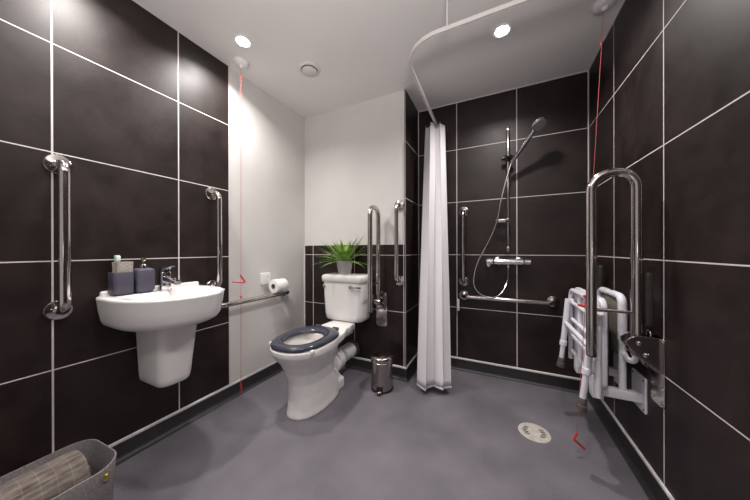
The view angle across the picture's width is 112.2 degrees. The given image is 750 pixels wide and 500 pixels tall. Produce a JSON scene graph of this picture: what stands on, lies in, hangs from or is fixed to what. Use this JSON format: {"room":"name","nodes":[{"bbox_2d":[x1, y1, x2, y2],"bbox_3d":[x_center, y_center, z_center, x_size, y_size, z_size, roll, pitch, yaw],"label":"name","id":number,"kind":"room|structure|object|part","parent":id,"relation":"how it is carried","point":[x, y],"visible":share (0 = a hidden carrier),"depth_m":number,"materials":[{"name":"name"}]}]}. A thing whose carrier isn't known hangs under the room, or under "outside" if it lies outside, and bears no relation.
{"room":"accessible bathroom","nodes":[
{"label":"accessible bathroom","id":0,"kind":"room"},
{"bbox_2d":[0,0,304,476],"bbox_3d":[-1.334,-0.118,1.188,0.130,2.280,3.188,0,0,26],"label":"wall","id":1,"kind":"structure","parent":0,"point":[138,109],"depth_m":1.23,"materials":[{"name":"tile"}]},
{"bbox_2d":[42,154,73,319],"bbox_3d":[-1.285,-0.053,1.036,0.090,0.690,0.082,0,0,26],"label":"grab rail","id":2,"kind":"object","parent":1,"relation":"attached to","point":[62,308],"visible":1,"depth_m":1.02,"materials":[{"name":"silver metal"}]},
{"bbox_2d":[96,281,224,387],"bbox_3d":[-0.997,0.426,1.257,0.415,0.471,0.452,0,0,26],"label":"basin","id":3,"kind":"object","parent":1,"relation":"attached to","point":[164,323],"visible":0.99,"depth_m":1.19,"materials":[{"name":"white ceramic"}]},
{"bbox_2d":[108,272,133,295],"bbox_3d":[-1.192,0.157,1.185,0.070,0.108,0.076,0,0,26],"label":"toothbrush holder","id":4,"kind":"object","parent":3,"relation":"on","point":[122,283],"visible":0.91,"depth_m":1.16,"materials":[{"name":"grey ceramic"}]},
{"bbox_2d":[114,255,120,261],"bbox_3d":[-1.221,0.107,1.195,0.022,0.164,0.023,0,0,26],"label":"toothbrush","id":5,"kind":"object","parent":4,"relation":"in","point":[117,258],"visible":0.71,"depth_m":1.19,"materials":[{"name":"green plastic"}]},
{"bbox_2d":[112,262,132,272],"bbox_3d":[-1.189,0.119,1.190,0.057,0.124,0.060,0,0,26],"label":"cloth","id":6,"kind":"object","parent":4,"relation":"in","point":[117,267],"visible":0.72,"depth_m":1.17,"materials":[{"name":"beige fabric"}]},
{"bbox_2d":[133,258,154,292],"bbox_3d":[-1.149,0.124,1.255,0.083,0.173,0.076,0,0,26],"label":"soap dispenser","id":7,"kind":"object","parent":3,"relation":"on","point":[144,277],"visible":0.94,"depth_m":1.24,"materials":[{"name":"grey ceramic"}]},
{"bbox_3d":[-0.997,0.290,1.256,0.415,0.158,0.452,0,0,26],"label":"bowl","id":8,"kind":"part","parent":3,"relation":"part of","materials":[{"name":"white ceramic"}]},
{"bbox_2d":[157,265,180,290],"bbox_3d":[-1.065,0.145,1.308,0.152,0.130,0.053,0,0,26],"label":"mixer tap","id":9,"kind":"object","parent":3,"relation":"on","point":[164,281],"visible":1,"depth_m":1.30,"materials":[{"name":"silver metal"}]},
{"bbox_3d":[-1.086,0.099,1.318,0.104,0.038,0.044,0,0,26],"label":"lever","id":10,"kind":"part","parent":9,"relation":"part of","materials":[{"name":"silver metal"}]},
{"bbox_3d":[-1.048,0.154,1.300,0.115,0.042,0.038,0,0,26],"label":"spout","id":11,"kind":"part","parent":9,"relation":"part of","materials":[{"name":"silver metal"}]},
{"bbox_2d":[108,361,283,465],"bbox_3d":[-1.302,0.972,1.064,0.030,0.100,2.988,0,0,26],"label":"baseboard","id":12,"kind":"structure","parent":1,"relation":"attached to","point":[138,443],"depth_m":1.48,"materials":[{"name":"grey plastic"}]},
{"bbox_2d":[205,187,221,286],"bbox_3d":[-1.011,-0.063,1.607,0.088,0.680,0.082,0,0,26],"label":"grab rail","id":13,"kind":"object","parent":1,"relation":"attached to","point":[211,193],"visible":0.83,"depth_m":1.58,"materials":[{"name":"silver metal"}]},
{"bbox_2d":[228,66,229,383],"bbox_3d":[-1.002,-0.169,1.731,0.006,2.180,0.007,0,0,26],"label":"trim","id":14,"kind":"structure","parent":1,"relation":"attached to","point":[228,66],"depth_m":1.73,"materials":[{"name":"white plastic"}]},
{"bbox_2d":[221,290,289,307],"bbox_3d":[-0.879,0.356,1.881,0.088,0.082,0.687,0,0,26],"label":"grab rail","id":15,"kind":"object","parent":1,"relation":"attached to","point":[267,296],"visible":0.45,"depth_m":1.81,"materials":[{"name":"silver metal"}]},
{"bbox_2d":[269,278,288,292],"bbox_3d":[-0.773,0.286,2.024,0.106,0.106,0.112,0,0,26],"label":"toilet roll","id":16,"kind":"object","parent":15,"relation":"on","point":[277,285],"visible":1,"depth_m":1.99,"materials":[{"name":"paper"}]},
{"bbox_2d":[261,272,269,284],"bbox_3d":[-0.867,0.227,2.003,0.016,0.092,0.086,0,0,26],"label":"switch plate","id":17,"kind":"object","parent":1,"relation":"attached to","point":[265,277],"visible":0.92,"depth_m":2.00,"materials":[{"name":"white plastic"}]},
{"bbox_2d":[337,260,352,273],"bbox_3d":[-0.253,0.144,2.107,0.137,0.109,0.137,0,0,26],"label":"pot","id":18,"kind":"object","parent":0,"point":[344,266],"depth_m":2.05,"materials":[{"name":"grey ceramic"}]},
{"bbox_2d":[304,90,404,366],"bbox_3d":[-0.143,-0.122,2.366,1.010,2.280,0.367,0,0,26],"label":"wall","id":19,"kind":"structure","parent":0,"point":[354,154],"depth_m":2.16,"materials":[{"name":"white paint"}]},
{"bbox_2d":[304,246,304,325],"bbox_3d":[-0.673,0.439,2.416,0.009,0.961,0.003,0,0,26],"label":"trim","id":20,"kind":"structure","parent":19,"relation":"attached to","point":[304,246],"depth_m":2.42,"materials":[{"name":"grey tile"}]},
{"bbox_2d":[343,356,407,381],"bbox_3d":[-0.206,0.969,2.178,1.042,0.100,0.030,0,0,26],"label":"baseboard","id":21,"kind":"structure","parent":19,"relation":"attached to","point":[352,363],"depth_m":2.12,"materials":[{"name":"grey plastic"}]},
{"bbox_2d":[367,205,386,326],"bbox_3d":[0.005,0.138,1.963,0.096,0.970,0.232,0,0,26],"label":"rail","id":22,"kind":"object","parent":19,"relation":"attached to","point":[380,298],"visible":1,"depth_m":1.99,"materials":[{"name":"silver metal"}]},
{"bbox_3d":[0.055,0.483,2.066,0.096,0.280,0.005,0,0,26],"label":"wall plate","id":23,"kind":"part","parent":22,"relation":"part of","materials":[{"name":"silver metal"}]},
{"bbox_2d":[394,200,404,285],"bbox_3d":[0.175,-0.056,1.961,0.082,0.680,0.088,0,0,26],"label":"grab rail","id":24,"kind":"object","parent":19,"relation":"attached to","point":[399,204],"visible":1,"depth_m":1.92,"materials":[{"name":"silver metal"}]},
{"bbox_2d":[405,137,405,366],"bbox_3d":[0.238,-0.172,1.977,0.005,2.180,0.002,0,0,26],"label":"trim","id":25,"kind":"structure","parent":19,"relation":"attached to","point":[405,137],"depth_m":1.98,"materials":[{"name":"silver metal"}]},
{"bbox_2d":[132,0,623,118],"bbox_3d":[-0.232,-1.320,0.749,2.501,0.120,3.615,0,0,26],"label":"ceiling","id":26,"kind":"structure","parent":0,"point":[361,49],"depth_m":1.55,"materials":[{"name":"paint"}]},
{"bbox_2d":[232,56,248,392],"bbox_3d":[-0.896,-0.151,1.691,0.101,2.218,0.100,0,0,26],"label":"pull cord","id":27,"kind":"object","parent":26,"relation":"hanging from","point":[240,62],"visible":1,"depth_m":1.68,"materials":[{"name":"red plastic"}]},
{"bbox_3d":[-0.913,0.195,1.692,0.081,0.059,0.012,0,0,-16],"label":"pull handle","id":28,"kind":"part","parent":27,"relation":"part of","materials":[{"name":"red plastic"}]},
{"bbox_2d":[232,56,248,68],"bbox_3d":[-0.897,-1.239,1.689,0.100,0.041,0.100,0,0,26],"label":"switch","id":29,"kind":"object","parent":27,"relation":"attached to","point":[240,62],"depth_m":1.67,"materials":[{"name":"white plastic"}]},
{"bbox_2d":[233,34,251,47],"bbox_3d":[-0.796,-1.256,1.520,0.104,0.006,0.104,0,0,26],"label":"recessed light","id":30,"kind":"object","parent":26,"relation":"in","point":[243,41],"visible":1,"depth_m":1.52,"materials":[{"name":"white plastic"}]},
{"bbox_2d":[298,61,319,76],"bbox_3d":[-0.455,-1.249,1.756,0.148,0.023,0.148,0,0,26],"label":"ceiling vent","id":31,"kind":"object","parent":26,"relation":"in","point":[309,71],"visible":1,"depth_m":1.74,"materials":[{"name":"white plastic"}]},
{"bbox_2d":[409,0,534,125],"bbox_3d":[0.516,-1.154,1.436,0.656,0.217,1.482,0,0,-20],"label":"rail","id":32,"kind":"object","parent":26,"relation":"hanging from","point":[515,3],"visible":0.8,"depth_m":1.21,"materials":[{"name":"white metal"}]},
{"bbox_2d":[417,122,451,390],"bbox_3d":[0.451,-0.039,1.919,0.243,2.020,0.418,0,0,15],"label":"shower curtain","id":33,"kind":"object","parent":32,"relation":"hanging from","point":[434,349],"visible":1,"depth_m":1.87,"materials":[{"name":"white fabric"}]},
{"bbox_3d":[0.348,-1.170,1.217,0.007,0.184,0.007,0,0,26],"label":"hanger rod","id":34,"kind":"part","parent":32,"relation":"part of","materials":[{"name":"white plastic"}]},
{"bbox_2d":[492,23,511,38],"bbox_3d":[0.731,-1.260,1.452,0.104,0.006,0.104,0,0,26],"label":"recessed light","id":35,"kind":"object","parent":26,"relation":"in","point":[502,30],"visible":1,"depth_m":1.45,"materials":[{"name":"white plastic"}]},
{"bbox_2d":[573,0,616,449],"bbox_3d":[1.062,-0.142,1.238,0.351,2.244,0.100,0,0,-25],"label":"pull cord","id":36,"kind":"object","parent":26,"relation":"hanging from","point":[600,6],"visible":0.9,"depth_m":1.26,"materials":[{"name":"red plastic"}]},
{"bbox_3d":[1.004,0.939,1.242,0.055,0.083,0.012,0,0,6],"label":"pull handle","id":37,"kind":"part","parent":36,"relation":"part of","materials":[{"name":"red plastic"}]},
{"bbox_3d":[0.939,0.231,1.140,0.045,0.059,0.010,0,0,0],"label":"pull handle","id":38,"kind":"part","parent":36,"relation":"part of","materials":[{"name":"red plastic"}]},
{"bbox_3d":[1.045,-0.163,1.241,0.270,2.125,0.064,0,0,-35],"label":"cord","id":39,"kind":"part","parent":36,"relation":"part of","materials":[{"name":"red fabric"}]},
{"bbox_2d":[592,0,616,13],"bbox_3d":[1.174,-1.243,1.289,0.100,0.041,0.100,0,0,26],"label":"switch","id":40,"kind":"object","parent":26,"relation":"attached to","point":[600,6],"depth_m":1.28,"materials":[{"name":"white plastic"}]},
{"bbox_2d":[113,367,648,499],"bbox_3d":[-0.226,1.080,0.751,2.501,0.120,3.615,0,0,26],"label":"floor","id":41,"kind":"structure","parent":0,"point":[464,441],"depth_m":1.27,"materials":[{"name":"grey plastic"}]},
{"bbox_2d":[0,439,116,499],"bbox_3d":[-1.129,0.874,0.674,0.281,0.297,0.603,0,0,26],"label":"basket","id":42,"kind":"object","parent":41,"relation":"on","point":[101,458],"visible":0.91,"depth_m":0.87,"materials":[{"name":"grey fabric"}]},
{"bbox_2d":[0,450,90,499],"bbox_3d":[-1.142,0.785,0.670,0.181,0.160,0.498,0,0,26],"label":"rolled towel","id":43,"kind":"object","parent":42,"relation":"in","point":[46,481],"visible":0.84,"depth_m":0.80,"materials":[{"name":"beige fabric"}]},
{"bbox_2d":[269,273,369,420],"bbox_3d":[-0.366,0.609,1.806,0.394,0.820,0.837,0,0,26],"label":"toilet","id":44,"kind":"object","parent":41,"relation":"on","point":[310,358],"visible":0.99,"depth_m":1.67,"materials":[{"name":"white ceramic"}]},
{"bbox_3d":[-0.446,0.560,1.630,0.350,0.025,0.447,0,0,26],"label":"seat","id":45,"kind":"part","parent":44,"relation":"part of","materials":[{"name":"grey plastic"}]},
{"bbox_2d":[311,236,366,273],"bbox_3d":[-0.325,0.034,2.033,0.573,0.329,0.367,0,0,26],"label":"potted fern","id":46,"kind":"object","parent":44,"relation":"on","point":[344,264],"visible":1,"depth_m":2.06,"materials":[{"name":"green plant"}]},
{"bbox_3d":[-0.231,0.228,2.089,0.394,0.058,0.208,0,0,26],"label":"cistern lid","id":47,"kind":"part","parent":44,"relation":"part of","materials":[{"name":"white ceramic"}]},
{"bbox_3d":[-0.157,0.290,1.936,0.111,0.034,0.026,0,0,26],"label":"flush lever","id":48,"kind":"part","parent":44,"relation":"part of","materials":[{"name":"silver metal"}]},
{"bbox_2d":[371,351,393,393],"bbox_3d":[0.056,0.892,1.854,0.168,0.252,0.185,0,0,-24],"label":"pedal bin","id":49,"kind":"object","parent":41,"relation":"on","point":[381,361],"visible":1,"depth_m":1.79,"materials":[{"name":"grey metal"}]},
{"bbox_3d":[0.052,0.779,1.862,0.166,0.026,0.166,0,0,26],"label":"lid","id":50,"kind":"part","parent":49,"relation":"part of","materials":[{"name":"silver metal"}]},
{"bbox_2d":[518,422,550,442],"bbox_3d":[0.887,1.015,1.406,0.158,0.004,0.158,0,0,26],"label":"floor drain","id":51,"kind":"object","parent":41,"relation":"on","point":[536,433],"visible":1,"depth_m":1.40,"materials":[{"name":"metal"}]},
{"bbox_2d":[404,89,418,365],"bbox_3d":[0.316,-0.122,2.145,0.008,2.280,0.369,0,0,26],"label":"wall","id":52,"kind":"structure","parent":0,"point":[410,111],"depth_m":2.12,"materials":[{"name":"tile"}]},
{"bbox_2d":[406,352,417,381],"bbox_3d":[0.329,0.967,2.125,0.030,0.100,0.397,0,0,26],"label":"baseboard","id":53,"kind":"structure","parent":52,"relation":"attached to","point":[412,368],"depth_m":2.09,"materials":[{"name":"grey plastic"}]},
{"bbox_2d":[419,72,587,377],"bbox_3d":[0.978,-0.124,2.104,1.237,2.280,0.130,0,0,26],"label":"wall","id":54,"kind":"structure","parent":0,"point":[549,177],"depth_m":1.97,"materials":[{"name":"tile"}]},
{"bbox_2d":[418,112,418,258],"bbox_3d":[0.400,-0.173,2.306,0.005,2.180,0.005,0,0,26],"label":"trim","id":55,"kind":"structure","parent":54,"relation":"attached to","point":[418,112],"depth_m":2.30,"materials":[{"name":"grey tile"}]},
{"bbox_2d":[459,207,468,285],"bbox_3d":[0.736,-0.030,2.099,0.082,0.672,0.088,0,0,26],"label":"grab rail","id":56,"kind":"object","parent":54,"relation":"attached to","point":[463,211],"visible":1,"depth_m":2.06,"materials":[{"name":"silver metal"}]},
{"bbox_2d":[419,70,587,111],"bbox_3d":[0.950,-1.261,2.040,1.229,0.006,0.005,0,0,26],"label":"trim","id":57,"kind":"structure","parent":54,"relation":"attached to","point":[587,70],"depth_m":1.98,"materials":[{"name":"grey tile"}]},
{"bbox_2d":[496,126,512,251],"bbox_3d":[1.006,-0.470,1.965,0.120,0.972,0.095,0,0,26],"label":"riser rail","id":58,"kind":"object","parent":54,"relation":"attached to","point":[508,156],"visible":0.98,"depth_m":1.94,"materials":[{"name":"silver metal"}]},
{"bbox_3d":[1.030,-0.470,1.951,0.021,0.972,0.021,0,0,26],"label":"rail","id":59,"kind":"part","parent":58,"relation":"part of","materials":[{"name":"silver metal"}]},
{"bbox_2d":[510,117,546,163],"bbox_3d":[1.076,-0.772,1.794,0.100,0.248,0.250,0,0,-41],"label":"shower","id":60,"kind":"object","parent":58,"relation":"attached to","point":[538,124],"visible":1,"depth_m":1.76,"materials":[{"name":"silver metal"}]},
{"bbox_3d":[1.071,-0.745,1.834,0.030,0.195,0.184,0,0,-30],"label":"handle","id":61,"kind":"part","parent":60,"relation":"part of","materials":[{"name":"silver metal"}]},
{"bbox_2d":[486,257,530,267],"bbox_3d":[1.029,0.097,1.955,0.305,0.079,0.096,0,0,26],"label":"mixer valve","id":62,"kind":"object","parent":54,"relation":"attached to","point":[489,261],"visible":1,"depth_m":1.92,"materials":[{"name":"silver metal"}]},
{"bbox_3d":[0.906,0.091,1.989,0.054,0.052,0.052,0,0,26],"label":"control knob","id":63,"kind":"part","parent":62,"relation":"part of","materials":[{"name":"silver metal"}]},
{"bbox_2d":[473,163,511,298],"bbox_3d":[0.902,-0.143,1.944,0.277,1.030,0.056,0,0,13],"label":"shower hose","id":64,"kind":"object","parent":62,"relation":"attached to","point":[477,291],"visible":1,"depth_m":1.94,"materials":[{"name":"silver metal"}]},
{"bbox_3d":[1.137,0.091,1.878,0.044,0.044,0.044,0,0,26],"label":"control knob","id":65,"kind":"part","parent":62,"relation":"part of","materials":[{"name":"silver metal"}]},
{"bbox_2d":[459,290,559,306],"bbox_3d":[1.018,0.383,1.964,0.707,0.082,0.088,0,0,26],"label":"grab rail","id":66,"kind":"object","parent":54,"relation":"attached to","point":[552,301],"visible":1,"depth_m":1.90,"materials":[{"name":"silver metal"}]},
{"bbox_2d":[451,356,588,393],"bbox_3d":[0.949,0.966,2.031,1.229,0.100,0.030,0,0,26],"label":"baseboard","id":67,"kind":"structure","parent":54,"relation":"attached to","point":[553,382],"depth_m":1.96,"materials":[{"name":"grey plastic"}]},
{"bbox_2d":[588,71,588,181],"bbox_3d":[1.503,-0.175,1.776,0.006,2.180,0.006,0,0,26],"label":"trim","id":68,"kind":"structure","parent":54,"relation":"attached to","point":[588,71],"depth_m":1.77,"materials":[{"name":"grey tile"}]},
{"bbox_2d":[589,0,749,499],"bbox_3d":[0.868,-0.122,0.296,0.130,2.280,3.485,0,0,26],"label":"wall","id":69,"kind":"structure","parent":0,"point":[673,105],"depth_m":0.87,"materials":[{"name":"tile"}]},
{"bbox_2d":[556,265,652,414],"bbox_3d":[1.134,0.413,1.298,0.259,0.646,0.555,0,0,26],"label":"shower bench","id":70,"kind":"object","parent":69,"relation":"attached to","point":[595,372],"visible":0.9,"depth_m":1.15,"materials":[{"name":"white plastic"},{"name":"white painted metal"},{"name":"grey rubber"}]},
{"bbox_3d":[1.154,0.498,1.535,0.062,0.407,0.030,0,0,34],"label":"leg","id":71,"kind":"part","parent":70,"relation":"part of","materials":[{"name":"white"}]},
{"bbox_3d":[1.105,0.416,1.345,0.021,0.020,0.456,0,0,26],"label":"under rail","id":72,"kind":"part","parent":70,"relation":"part of","materials":[{"name":"white plastic"}]},
{"bbox_3d":[1.105,0.316,1.345,0.021,0.020,0.456,0,0,26],"label":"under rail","id":73,"kind":"part","parent":70,"relation":"part of","materials":[{"name":"white plastic"}]},
{"bbox_3d":[1.135,0.444,1.397,0.021,0.405,0.020,0,0,26],"label":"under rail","id":74,"kind":"part","parent":70,"relation":"part of","materials":[{"name":"white plastic"}]},
{"bbox_3d":[1.106,0.606,1.345,0.021,0.020,0.456,0,0,26],"label":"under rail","id":75,"kind":"part","parent":70,"relation":"part of","materials":[{"name":"white plastic"}]},
{"bbox_3d":[1.106,0.516,1.345,0.021,0.020,0.456,0,0,26],"label":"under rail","id":76,"kind":"part","parent":70,"relation":"part of","materials":[{"name":"white plastic"}]},
{"bbox_3d":[1.105,0.447,1.345,0.025,0.435,0.480,0,0,26],"label":"under frame","id":77,"kind":"part","parent":70,"relation":"part of","materials":[{"name":"white plastic"}]},
{"bbox_3d":[0.970,0.502,1.146,0.074,0.443,0.030,0,0,32],"label":"leg","id":78,"kind":"part","parent":70,"relation":"part of","materials":[{"name":"white plastic"}]},
{"bbox_3d":[1.133,0.434,1.340,0.026,0.424,0.444,0,0,26],"label":"seat panel","id":79,"kind":"part","parent":70,"relation":"part of","materials":[{"name":"white plastic"}]},
{"bbox_2d":[606,302,608,379],"bbox_3d":[1.156,0.434,1.343,0.014,0.390,0.400,0,0,26],"label":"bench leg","id":80,"kind":"object","parent":70,"relation":"on","point":[606,302],"depth_m":1.16,"materials":[{"name":"white plastic"}]},
{"bbox_3d":[1.231,0.658,1.396,0.159,0.040,0.036,0,0,26],"label":"support arm","id":81,"kind":"part","parent":70,"relation":"part of","materials":[{"name":"white"}]},
{"bbox_3d":[1.294,0.638,1.338,0.007,0.156,0.124,0,0,26],"label":"wall plate","id":82,"kind":"part","parent":70,"relation":"part of","materials":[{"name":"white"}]},
{"bbox_3d":[1.188,0.429,1.272,0.027,0.454,0.291,0,0,26],"label":"frame","id":83,"kind":"part","parent":70,"relation":"part of","materials":[{"name":"white"}]},
{"bbox_3d":[1.118,0.658,1.162,0.159,0.040,0.036,0,0,26],"label":"support arm","id":84,"kind":"part","parent":70,"relation":"part of","materials":[{"name":"white"}]},
{"bbox_3d":[1.203,0.638,1.149,0.007,0.156,0.124,0,0,26],"label":"wall plate","id":85,"kind":"part","parent":70,"relation":"part of","materials":[{"name":"white"}]},
{"bbox_2d":[588,0,624,70],"bbox_3d":[0.777,-1.260,0.265,0.004,0.005,3.355,0,0,26],"label":"trim","id":86,"kind":"structure","parent":69,"relation":"attached to","point":[624,0],"depth_m":1.46,"materials":[{"name":"grey tile"}]},
{"bbox_2d":[586,168,665,408],"bbox_3d":[1.037,0.137,1.065,0.232,0.970,0.096,0,0,26],"label":"rail","id":87,"kind":"object","parent":69,"relation":"attached to","point":[650,348],"visible":1,"depth_m":1.04,"materials":[{"name":"silver metal"}]},
{"bbox_3d":[1.115,0.340,1.027,0.006,0.033,0.034,0,0,26],"label":"spring rod","id":88,"kind":"part","parent":87,"relation":"part of","materials":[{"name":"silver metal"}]},
{"bbox_3d":[1.140,0.481,1.016,0.005,0.280,0.096,0,0,26],"label":"wall plate","id":89,"kind":"part","parent":87,"relation":"part of","materials":[{"name":"silver metal"}]},
{"bbox_2d":[587,392,674,499],"bbox_3d":[0.770,0.968,0.273,0.030,0.100,3.355,0,0,26],"label":"baseboard","id":90,"kind":"structure","parent":69,"relation":"attached to","point":[649,484],"depth_m":1.20,"materials":[{"name":"grey plastic"}]}
]}

